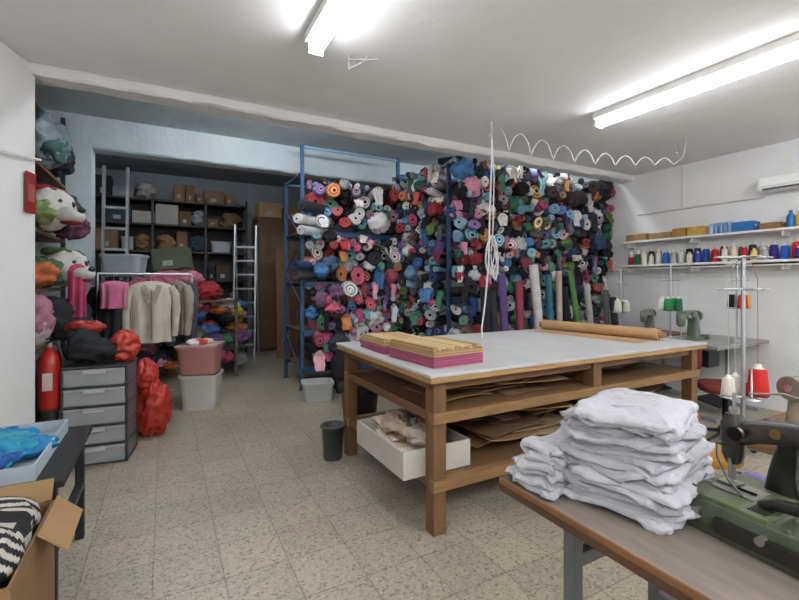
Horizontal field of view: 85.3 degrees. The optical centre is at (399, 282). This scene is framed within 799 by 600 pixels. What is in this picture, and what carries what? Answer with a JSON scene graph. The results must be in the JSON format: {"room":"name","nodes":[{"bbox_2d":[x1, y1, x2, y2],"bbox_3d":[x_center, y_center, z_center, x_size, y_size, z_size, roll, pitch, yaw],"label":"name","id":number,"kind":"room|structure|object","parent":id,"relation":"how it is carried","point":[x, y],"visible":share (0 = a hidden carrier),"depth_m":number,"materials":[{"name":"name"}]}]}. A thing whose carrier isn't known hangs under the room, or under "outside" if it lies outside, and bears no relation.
{"room":"sewing workshop","nodes":[
{"label":"sewing workshop","id":0,"kind":"room"},
{"bbox_2d":[0,41,34,426],"bbox_3d":[-1.939,-0.065,-0.520,2.294,2.930,6.930,0,0,-28],"label":"wall","id":1,"kind":"structure","parent":0,"point":[17,83],"depth_m":2.87,"materials":[{"name":"paint"}]},
{"bbox_2d":[0,149,40,160],"bbox_3d":[-2.378,-0.840,2.295,0.016,0.094,1.570,0,0,-12],"label":"cable","id":2,"kind":"object","parent":1,"relation":"attached to","point":[1,150],"visible":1,"depth_m":2.83,"materials":[{"name":"plastic"}]},
{"bbox_2d":[25,170,35,213],"bbox_3d":[-2.535,-0.620,2.984,0.008,0.280,0.110,0,0,-12],"label":"fire extinguisher sign","id":3,"kind":"object","parent":1,"relation":"attached to","point":[30,178],"visible":1,"depth_m":2.98,"materials":[{"name":"plastic"}]},
{"bbox_2d":[35,116,94,410],"bbox_3d":[-4.042,-0.350,4.721,1.180,3.500,0.250,0,0,-28],"label":"wall pier","id":4,"kind":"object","parent":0,"point":[80,184],"visible":0.08,"depth_m":4.86,"materials":[{"name":"white paint"}]},
{"bbox_2d":[95,153,386,196],"bbox_3d":[-1.785,-2.225,8.243,7.500,0.150,3.800,0,0,-28],"label":"ceiling","id":5,"kind":"structure","parent":0,"point":[115,162],"depth_m":8.37,"materials":[{"name":"grey paint"}]},
{"bbox_2d":[95,168,415,347],"bbox_3d":[-2.729,-0.450,9.779,7.300,3.700,0.200,0,0,-28],"label":"wall","id":6,"kind":"structure","parent":0,"point":[253,194],"depth_m":9.31,"materials":[{"name":"paint"}]},
{"bbox_2d":[35,84,554,177],"bbox_3d":[-0.624,-1.965,5.358,8.200,0.170,1.880,0,0,-28],"label":"ceiling","id":7,"kind":"structure","parent":0,"point":[81,102],"depth_m":5.15,"materials":[{"name":"white paint"}]},
{"bbox_2d":[27,61,633,183],"bbox_3d":[0.291,-1.671,4.666,6.850,0.458,0.233,0,0,-28],"label":"beam","id":8,"kind":"structure","parent":0,"point":[44,74],"depth_m":3.86,"materials":[{"name":"paint"}]},
{"bbox_2d":[0,0,798,175],"bbox_3d":[1.121,-1.615,0.976,9.300,0.170,7.050,0,0,-28],"label":"ceiling","id":9,"kind":"structure","parent":0,"point":[448,70],"depth_m":2.98,"materials":[{"name":"paint"}]},
{"bbox_2d":[305,0,357,57],"bbox_3d":[-0.163,-1.469,2.026,0.132,0.122,1.520,0,0,-28],"label":"fluorescent ceiling light","id":10,"kind":"object","parent":9,"relation":"attached to","point":[331,14],"visible":1,"depth_m":2.42,"materials":[{"name":"paint"}]},
{"bbox_2d":[348,55,377,69],"bbox_3d":[-0.245,-1.480,2.914,0.180,0.100,0.105,0,0,-28],"label":"bracket","id":11,"kind":"object","parent":9,"relation":"attached to","point":[364,60],"depth_m":2.91,"materials":[{"name":"white metal"}]},
{"bbox_2d":[481,122,686,338],"bbox_3d":[1.855,-0.517,4.339,2.492,2.016,0.293,0,0,-19],"label":"power cable","id":12,"kind":"object","parent":9,"relation":"hanging from","point":[496,256],"visible":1,"depth_m":4.11,"materials":[{"name":"plastic"}]},
{"bbox_2d":[593,32,798,128],"bbox_3d":[2.168,-1.469,3.287,0.132,0.122,1.520,0,0,-28],"label":"fluorescent ceiling light","id":13,"kind":"object","parent":9,"relation":"attached to","point":[786,49],"visible":1,"depth_m":3.12,"materials":[{"name":"paint"}]},
{"bbox_2d":[37,348,782,599],"bbox_3d":[-0.342,1.450,3.680,9.300,0.100,13.200,0,0,-28],"label":"floor","id":14,"kind":"structure","parent":0,"point":[238,499],"depth_m":2.53,"materials":[{"name":"tile"}]},
{"bbox_2d":[0,478,82,599],"bbox_3d":[-1.441,1.090,1.363,0.662,0.620,0.609,0,0,-28],"label":"cardboard box","id":15,"kind":"object","parent":14,"relation":"on","point":[33,578],"visible":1,"depth_m":1.56,"materials":[{"name":"cardboard"}]},
{"bbox_2d":[0,496,40,586],"bbox_3d":[-1.448,0.850,1.332,0.506,0.224,0.529,0,0,-28],"label":"striped fabric","id":16,"kind":"object","parent":15,"relation":"in","point":[19,516],"visible":0.98,"depth_m":1.42,"materials":[{"name":"fabric"}]},
{"bbox_2d":[1,425,91,599],"bbox_3d":[-1.874,1.100,1.931,0.740,0.600,0.780,0,0,-28],"label":"bench","id":17,"kind":"object","parent":14,"relation":"on","point":[70,452],"visible":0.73,"depth_m":2.14,"materials":[{"name":"paint"}]},
{"bbox_2d":[0,419,67,486],"bbox_3d":[-1.863,0.747,1.920,0.588,0.103,0.690,0,0,-28],"label":"tray","id":18,"kind":"object","parent":17,"relation":"on","point":[25,449],"visible":1,"depth_m":1.93,"materials":[{"name":"plastic"}]},
{"bbox_2d":[37,337,63,421],"bbox_3d":[-2.639,0.905,3.276,0.155,0.990,0.148,0,0,28],"label":"fire extinguisher","id":19,"kind":"object","parent":14,"relation":"on","point":[49,363],"visible":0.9,"depth_m":3.23,"materials":[{"name":"metal"}]},
{"bbox_2d":[35,99,65,422],"bbox_3d":[-3.613,-0.175,3.844,0.840,3.150,1.340,0,0,-28],"label":"rack","id":20,"kind":"object","parent":14,"relation":"on","point":[43,176],"visible":0.22,"depth_m":4.17,"materials":[{"name":"metal"}]},
{"bbox_2d":[35,108,75,177],"bbox_3d":[-3.277,-1.262,3.977,0.463,0.522,1.145,0,0,-33],"label":"bundle","id":21,"kind":"object","parent":20,"relation":"on","point":[53,140],"visible":0.64,"depth_m":3.72,"materials":[{"name":"plastic"}]},
{"bbox_2d":[35,183,85,231],"bbox_3d":[-3.049,-0.652,3.762,0.488,0.402,0.476,0,0,41],"label":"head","id":22,"kind":"object","parent":20,"relation":"on","point":[61,201],"visible":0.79,"depth_m":3.71},
{"bbox_2d":[35,192,92,415],"bbox_3d":[-3.216,0.105,4.000,0.578,2.062,1.339,0,0,-28],"label":"bundle","id":23,"kind":"object","parent":20,"relation":"on","point":[52,313],"visible":0.28,"depth_m":3.66,"materials":[{"name":"fabric"}]},
{"bbox_2d":[67,256,86,317],"bbox_3d":[-3.011,0.034,4.056,0.150,0.573,0.128,0,0,-28],"label":"dress","id":24,"kind":"object","parent":23,"relation":"on","point":[77,288],"visible":0.87,"depth_m":4.03,"materials":[{"name":"fabric"}]},
{"bbox_2d":[40,247,95,286],"bbox_3d":[-3.165,-0.151,4.149,0.470,0.378,0.456,0,0,-28],"label":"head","id":25,"kind":"object","parent":20,"relation":"on","point":[68,257],"visible":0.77,"depth_m":4.03},
{"bbox_2d":[60,357,136,467],"bbox_3d":[-2.399,1.020,3.486,0.440,0.760,0.365,0,0,-20],"label":"plastic drawer unit","id":26,"kind":"object","parent":14,"relation":"on","point":[102,395],"visible":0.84,"depth_m":3.38,"materials":[{"name":"plastic"}]},
{"bbox_2d":[61,327,121,362],"bbox_3d":[-2.455,0.492,3.487,0.434,0.304,0.364,0,0,-28],"label":"bag","id":27,"kind":"object","parent":26,"relation":"on","point":[83,345],"visible":0.88,"depth_m":3.38,"materials":[{"name":"fabric"}]},
{"bbox_2d":[64,319,140,361],"bbox_3d":[-2.415,0.478,3.553,0.552,0.368,0.236,0,0,-8],"label":"plastic bag","id":28,"kind":"object","parent":26,"relation":"on","point":[127,341],"visible":0.8,"depth_m":3.51,"materials":[{"name":"red plastic"}]},
{"bbox_2d":[101,165,129,283],"bbox_3d":[-3.517,-0.025,5.364,0.282,2.853,0.202,0,0,-23],"label":"ladder","id":29,"kind":"object","parent":14,"relation":"on","point":[104,207],"visible":0.39,"depth_m":5.37,"materials":[{"name":"metal"}]},
{"bbox_2d":[86,272,198,392],"bbox_3d":[-2.814,0.643,4.803,1.077,1.513,0.547,0,0,-37],"label":"rack","id":30,"kind":"object","parent":14,"relation":"on","point":[159,311],"visible":0.82,"depth_m":4.62,"materials":[{"name":"fabric"}]},
{"bbox_2d":[99,254,148,282],"bbox_3d":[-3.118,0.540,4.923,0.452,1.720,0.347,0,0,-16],"label":"crate","id":31,"kind":"object","parent":30,"relation":"on","point":[122,263],"visible":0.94,"depth_m":4.80,"materials":[{"name":"plastic"}]},
{"bbox_2d":[121,314,171,375],"bbox_3d":[-3.811,0.817,5.941,1.257,1.235,1.121,0,0,-35],"label":"heap","id":32,"kind":"object","parent":14,"relation":"on","point":[147,350],"visible":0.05,"depth_m":5.91,"materials":[{"name":"fabric"}]},
{"bbox_2d":[137,358,172,436],"bbox_3d":[-2.283,1.054,4.014,0.328,0.744,0.357,0,0,-8],"label":"plastic bag","id":33,"kind":"object","parent":14,"relation":"on","point":[154,398],"visible":0.93,"depth_m":3.92,"materials":[{"name":"red plastic"}]},
{"bbox_2d":[95,193,246,351],"bbox_3d":[-4.344,-0.125,8.402,2.590,3.050,0.555,0,0,-28],"label":"shelving unit","id":34,"kind":"object","parent":14,"relation":"on","point":[202,260],"visible":0.35,"depth_m":8.64,"materials":[{"name":"paint"}]},
{"bbox_2d":[95,174,241,306],"bbox_3d":[-4.341,-0.400,8.346,2.471,3.038,0.500,0,0,-28],"label":"boxes","id":35,"kind":"object","parent":34,"relation":"on","point":[165,214],"visible":0.37,"depth_m":8.21,"materials":[{"name":"cardboard"}]},
{"bbox_2d":[178,369,223,410],"bbox_3d":[-2.252,1.210,4.944,0.419,0.380,0.419,0,0,-11],"label":"tub","id":36,"kind":"object","parent":14,"relation":"on","point":[198,392],"visible":0.8,"depth_m":4.77,"materials":[{"name":"plastic"}]},
{"bbox_2d":[174,337,224,374],"bbox_3d":[-2.271,0.816,4.957,0.441,0.397,0.420,0,0,-8],"label":"tub","id":37,"kind":"object","parent":36,"relation":"on","point":[197,356],"visible":1,"depth_m":4.78,"materials":[{"name":"plastic"}]},
{"bbox_2d":[155,298,251,374],"bbox_3d":[-3.060,0.797,6.655,1.486,1.198,0.876,0,0,-31],"label":"heap","id":38,"kind":"object","parent":14,"relation":"on","point":[222,328],"visible":0.41,"depth_m":6.56,"materials":[{"name":"fabric"}]},
{"bbox_2d":[199,292,237,375],"bbox_3d":[-3.260,0.775,6.451,1.540,1.250,0.590,0,0,-28],"label":"shelf","id":39,"kind":"object","parent":14,"relation":"on","point":[235,300],"visible":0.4,"depth_m":6.55,"materials":[{"name":"metal"}]},
{"bbox_2d":[129,269,222,299],"bbox_3d":[-3.237,0.045,6.285,1.295,0.490,0.582,0,0,-28],"label":"heap","id":40,"kind":"object","parent":39,"relation":"on","point":[208,290],"visible":0.54,"depth_m":6.29,"materials":[{"name":"fabric"}]},
{"bbox_2d":[151,246,192,270],"bbox_3d":[-3.313,-0.349,6.342,0.474,0.351,0.362,0,0,-11],"label":"box","id":41,"kind":"object","parent":40,"relation":"on","point":[174,258],"visible":0.98,"depth_m":6.18,"materials":[{"name":"cardboard"}]},
{"bbox_2d":[233,224,258,358],"bbox_3d":[-2.923,0.150,8.267,0.408,2.506,0.610,0,0,-11],"label":"step ladder","id":42,"kind":"object","parent":14,"relation":"on","point":[235,267],"visible":0.79,"depth_m":8.15,"materials":[{"name":"metal"}]},
{"bbox_2d":[252,216,314,351],"bbox_3d":[-2.480,0.025,9.317,1.200,2.750,0.650,0,0,-28],"label":"tall cabinet","id":43,"kind":"object","parent":14,"relation":"on","point":[270,229],"visible":0.27,"depth_m":8.88,"materials":[{"name":"wood"}]},
{"bbox_2d":[255,202,304,218],"bbox_3d":[-2.523,-1.502,9.292,1.002,0.299,0.452,0,0,-28],"label":"box","id":44,"kind":"object","parent":43,"relation":"on","point":[262,209],"visible":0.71,"depth_m":9.00,"materials":[{"name":"cardboard"}]},
{"bbox_2d":[275,249,313,358],"bbox_3d":[-1.983,0.380,8.250,0.699,2.047,0.257,0,0,-28],"label":"panels","id":45,"kind":"object","parent":14,"relation":"on","point":[293,302],"visible":0.57,"depth_m":8.16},
{"bbox_2d":[301,377,333,402],"bbox_3d":[-0.991,1.290,5.239,0.377,0.220,0.314,0,0,-16],"label":"tub","id":46,"kind":"object","parent":14,"relation":"on","point":[314,389],"visible":1,"depth_m":5.12,"materials":[{"name":"plastic"}]},
{"bbox_2d":[320,420,345,461],"bbox_3d":[-0.532,1.265,3.475,0.204,0.270,0.204,0,0,-28],"label":"waste bin","id":47,"kind":"object","parent":14,"relation":"on","point":[332,430],"visible":1,"depth_m":3.41,"materials":[{"name":"plastic"}]},
{"bbox_2d":[283,143,399,390],"bbox_3d":[-0.851,-0.210,6.389,1.500,3.220,0.920,0,0,-28],"label":"storage rack","id":48,"kind":"object","parent":14,"relation":"on","point":[305,364],"visible":0.44,"depth_m":6.10,"materials":[{"name":"metal"}]},
{"bbox_2d":[291,179,402,371],"bbox_3d":[-0.724,-0.147,6.251,1.940,2.698,1.234,0,0,-28],"label":"rolls","id":49,"kind":"object","parent":48,"relation":"on","point":[345,308],"visible":0.88,"depth_m":5.84,"materials":[{"name":"fabric"}]},
{"bbox_2d":[328,334,374,393],"bbox_3d":[-0.472,1.041,5.656,0.960,0.791,0.277,0,0,-28],"label":"sack","id":50,"kind":"object","parent":14,"relation":"on","point":[337,361],"visible":0.27,"depth_m":5.42,"materials":[{"name":"fabric"}]},
{"bbox_2d":[338,381,377,418],"bbox_3d":[-0.362,1.111,3.927,0.391,0.578,0.367,0,0,0],"label":"bin","id":51,"kind":"object","parent":14,"relation":"on","point":[367,400],"visible":0.3,"depth_m":3.78,"materials":[{"name":"plastic"}]},
{"bbox_2d":[402,162,601,335],"bbox_3d":[1.552,-0.030,6.444,2.860,2.860,1.210,0,0,-28],"label":"storage rack","id":52,"kind":"object","parent":14,"relation":"on","point":[448,254],"visible":0.13,"depth_m":5.27,"materials":[{"name":"metal"}]},
{"bbox_2d":[389,156,615,336],"bbox_3d":[1.522,-0.127,6.354,3.219,3.005,1.848,0,0,-28],"label":"rolls","id":53,"kind":"object","parent":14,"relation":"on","point":[567,222],"visible":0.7,"depth_m":5.65,"materials":[{"name":"fabric"}]},
{"bbox_2d":[336,328,706,536],"bbox_3d":[1.021,0.948,3.610,2.730,0.905,1.460,0,0,-28],"label":"table","id":54,"kind":"object","parent":14,"relation":"on","point":[515,354],"visible":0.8,"depth_m":2.92,"materials":[{"name":"paint"}]},
{"bbox_2d":[357,409,469,480],"bbox_3d":[0.079,0.980,2.818,0.500,0.230,0.682,0,0,-28],"label":"storage box","id":55,"kind":"object","parent":54,"relation":"on","point":[396,438],"visible":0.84,"depth_m":2.62,"materials":[{"name":"plastic"}]},
{"bbox_2d":[360,332,482,368],"bbox_3d":[0.085,0.435,3.023,0.389,0.116,1.027,0,0,-32],"label":"card stack","id":56,"kind":"object","parent":54,"relation":"on","point":[433,352],"visible":1,"depth_m":2.69,"materials":[{"name":"cardboard"}]},
{"bbox_2d":[402,360,663,447],"bbox_3d":[1.083,0.832,3.537,2.439,0.530,1.261,0,0,-28],"label":"cardboard patterns","id":57,"kind":"object","parent":54,"relation":"on","point":[538,420],"visible":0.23,"depth_m":2.93,"materials":[{"name":"cardboard"}]},
{"bbox_2d":[533,320,665,342],"bbox_3d":[1.784,0.443,4.115,0.370,0.100,1.232,0,0,-36],"label":"paper roll","id":58,"kind":"object","parent":54,"relation":"on","point":[603,330],"visible":1,"depth_m":4.06,"materials":[{"name":"brown paper"}]},
{"bbox_2d":[480,264,617,332],"bbox_3d":[1.993,0.586,5.464,2.382,1.632,0.257,0,0,-28],"label":"rolls","id":59,"kind":"object","parent":14,"relation":"on","point":[490,323],"visible":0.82,"depth_m":5.28,"materials":[{"name":"fabric"}]},
{"bbox_2d":[499,472,798,599],"bbox_3d":[0.950,1.012,0.923,0.662,0.777,1.432,0,0,-28],"label":"table","id":60,"kind":"object","parent":14,"relation":"on","point":[689,563],"visible":0.54,"depth_m":1.03,"materials":[{"name":"paint"}]},
{"bbox_2d":[505,388,715,534],"bbox_3d":[0.708,0.485,1.349,0.627,0.301,0.487,0,0,-33],"label":"stack","id":61,"kind":"object","parent":60,"relation":"on","point":[636,455],"visible":1,"depth_m":1.19,"materials":[{"name":"white fabric"}]},
{"bbox_2d":[686,392,798,578],"bbox_3d":[0.951,0.447,1.003,0.302,0.353,0.460,0,0,-24],"label":"sewing machine","id":62,"kind":"object","parent":60,"relation":"on","point":[757,517],"visible":0.98,"depth_m":1.08,"materials":[{"name":"metal"}]},
{"bbox_2d":[742,472,765,480],"bbox_3d":[1.067,0.601,1.231,0.128,0.051,0.244,0,0,-28],"label":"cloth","id":63,"kind":"object","parent":60,"relation":"on","point":[748,473],"visible":0.05,"depth_m":1.30,"materials":[{"name":"purple fabric"}]},
{"bbox_2d":[655,330,686,394],"bbox_3d":[3.125,1.010,5.469,0.906,0.780,0.556,0,0,-28],"label":"table","id":64,"kind":"object","parent":14,"relation":"on","point":[664,387],"visible":0.12,"depth_m":5.44,"materials":[{"name":"paint"}]},
{"bbox_2d":[611,268,630,325],"bbox_3d":[2.758,0.219,5.410,0.271,0.800,0.204,0,0,-13],"label":"stand","id":65,"kind":"object","parent":64,"relation":"on","point":[620,306],"visible":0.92,"depth_m":5.34,"materials":[{"name":"metal"}]},
{"bbox_2d":[640,309,661,330],"bbox_3d":[3.113,0.472,5.425,0.200,0.294,0.484,0,0,42],"label":"machine","id":66,"kind":"object","parent":64,"relation":"on","point":[647,316],"visible":0.69,"depth_m":5.49,"materials":[{"name":"metal"}]},
{"bbox_2d":[665,333,768,423],"bbox_3d":[3.404,1.010,4.796,1.056,0.780,0.706,0,0,-28],"label":"table","id":67,"kind":"object","parent":14,"relation":"on","point":[710,355],"visible":0.46,"depth_m":4.71,"materials":[{"name":"paint"}]},
{"bbox_2d":[658,263,682,337],"bbox_3d":[3.107,0.194,4.977,0.297,0.850,0.228,0,0,-10],"label":"stand","id":68,"kind":"object","parent":67,"relation":"on","point":[667,304],"visible":0.96,"depth_m":4.92,"materials":[{"name":"metal"}]},
{"bbox_2d":[672,310,709,340],"bbox_3d":[3.142,0.456,4.697,0.536,0.325,0.220,0,0,-38],"label":"machine","id":69,"kind":"object","parent":67,"relation":"on","point":[693,317],"visible":0.94,"depth_m":4.74,"materials":[{"name":"metal"}]},
{"bbox_2d":[723,261,750,341],"bbox_3d":[3.588,0.194,4.610,0.261,0.850,0.267,0,0,-28],"label":"stand","id":70,"kind":"object","parent":67,"relation":"on","point":[734,300],"visible":0.77,"depth_m":4.61,"materials":[{"name":"metal"}]},
{"bbox_2d":[697,349,756,452],"bbox_3d":[2.852,0.970,3.830,0.531,0.860,0.564,0,0,-28],"label":"office chair","id":71,"kind":"object","parent":14,"relation":"on","point":[708,385],"visible":0.29,"depth_m":3.78,"materials":[{"name":"fabric"}]},
{"bbox_2d":[709,442,744,469],"bbox_3d":[1.686,1.156,2.390,0.339,0.492,0.339,0,0,-2],"label":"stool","id":72,"kind":"object","parent":14,"relation":"on","point":[715,464],"visible":0.06,"depth_m":2.24,"materials":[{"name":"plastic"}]},
{"bbox_2d":[719,411,786,455],"bbox_3d":[2.175,1.050,2.074,1.206,0.700,0.586,0,0,-28],"label":"table","id":73,"kind":"object","parent":14,"relation":"on","point":[763,448],"visible":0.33,"depth_m":1.92,"materials":[{"name":"paint"}]},
{"bbox_2d":[713,255,772,418],"bbox_3d":[1.621,0.284,2.047,0.232,0.830,0.172,0,0,35],"label":"stand","id":74,"kind":"object","parent":73,"relation":"on","point":[758,381],"visible":0.93,"depth_m":2.04,"materials":[{"name":"metal"}]},
{"bbox_2d":[764,376,798,422],"bbox_3d":[1.994,0.559,2.052,0.459,0.279,0.189,0,0,-13],"label":"machine","id":75,"kind":"object","parent":73,"relation":"on","point":[789,385],"visible":0.62,"depth_m":2.00,"materials":[{"name":"metal"}]},
{"bbox_2d":[422,138,798,411],"bbox_3d":[3.661,-0.450,5.845,0.200,3.700,13.200,0,0,-28],"label":"wall","id":76,"kind":"structure","parent":0,"point":[730,177],"depth_m":5.25,"materials":[{"name":"paint"}]},
{"bbox_2d":[43,109,506,198],"bbox_3d":[-0.822,-1.856,6.462,7.100,0.689,0.266,0,0,-28],"label":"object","id":77,"kind":"structure","parent":76,"relation":"attached to","point":[108,136],"depth_m":5.55,"materials":[{"name":"white paint"}]},
{"bbox_2d":[637,167,764,215],"bbox_3d":[3.721,-1.224,5.491,0.024,0.551,1.480,0,0,-28],"label":"conduit","id":78,"kind":"object","parent":76,"relation":"attached to","point":[760,197],"visible":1,"depth_m":5.58,"materials":[{"name":"paint"}]},
{"bbox_2d":[622,258,798,272],"bbox_3d":[4.023,-0.198,4.733,0.220,0.105,3.300,0,0,-28],"label":"wall shelf","id":79,"kind":"object","parent":76,"relation":"attached to","point":[786,263],"visible":1,"depth_m":5.13,"materials":[{"name":"metal"}]},
{"bbox_2d":[628,238,798,264],"bbox_3d":[3.969,-0.346,4.798,0.163,0.240,3.104,0,0,-28],"label":"cones","id":80,"kind":"object","parent":79,"relation":"on","point":[633,259],"visible":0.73,"depth_m":5.14,"materials":[{"name":"fabric"}]},
{"bbox_2d":[622,226,798,254],"bbox_3d":[4.023,-0.480,4.733,0.220,0.200,3.300,0,0,-28],"label":"wall shelf","id":81,"kind":"object","parent":76,"relation":"attached to","point":[786,231],"visible":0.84,"depth_m":5.10,"materials":[{"name":"metal"}]},
{"bbox_2d":[709,221,732,233],"bbox_3d":[3.799,-0.647,5.106,0.074,0.123,0.239,0,0,-28],"label":"jar","id":82,"kind":"object","parent":81,"relation":"on","point":[714,228],"depth_m":5.10,"materials":[{"name":"plastic"}]},
{"bbox_2d":[786,210,798,226],"bbox_3d":[4.113,-0.671,4.524,0.074,0.171,0.098,0,0,-28],"label":"jar","id":83,"kind":"object","parent":81,"relation":"on","point":[792,219],"depth_m":4.52,"materials":[{"name":"plastic"}]},
{"bbox_2d":[757,172,798,192],"bbox_3d":[4.199,-1.070,4.413,0.215,0.140,0.870,0,0,-28],"label":"air conditioner","id":84,"kind":"object","parent":76,"relation":"attached to","point":[789,181],"visible":1,"depth_m":4.59,"materials":[{"name":"plastic"}]}
]}

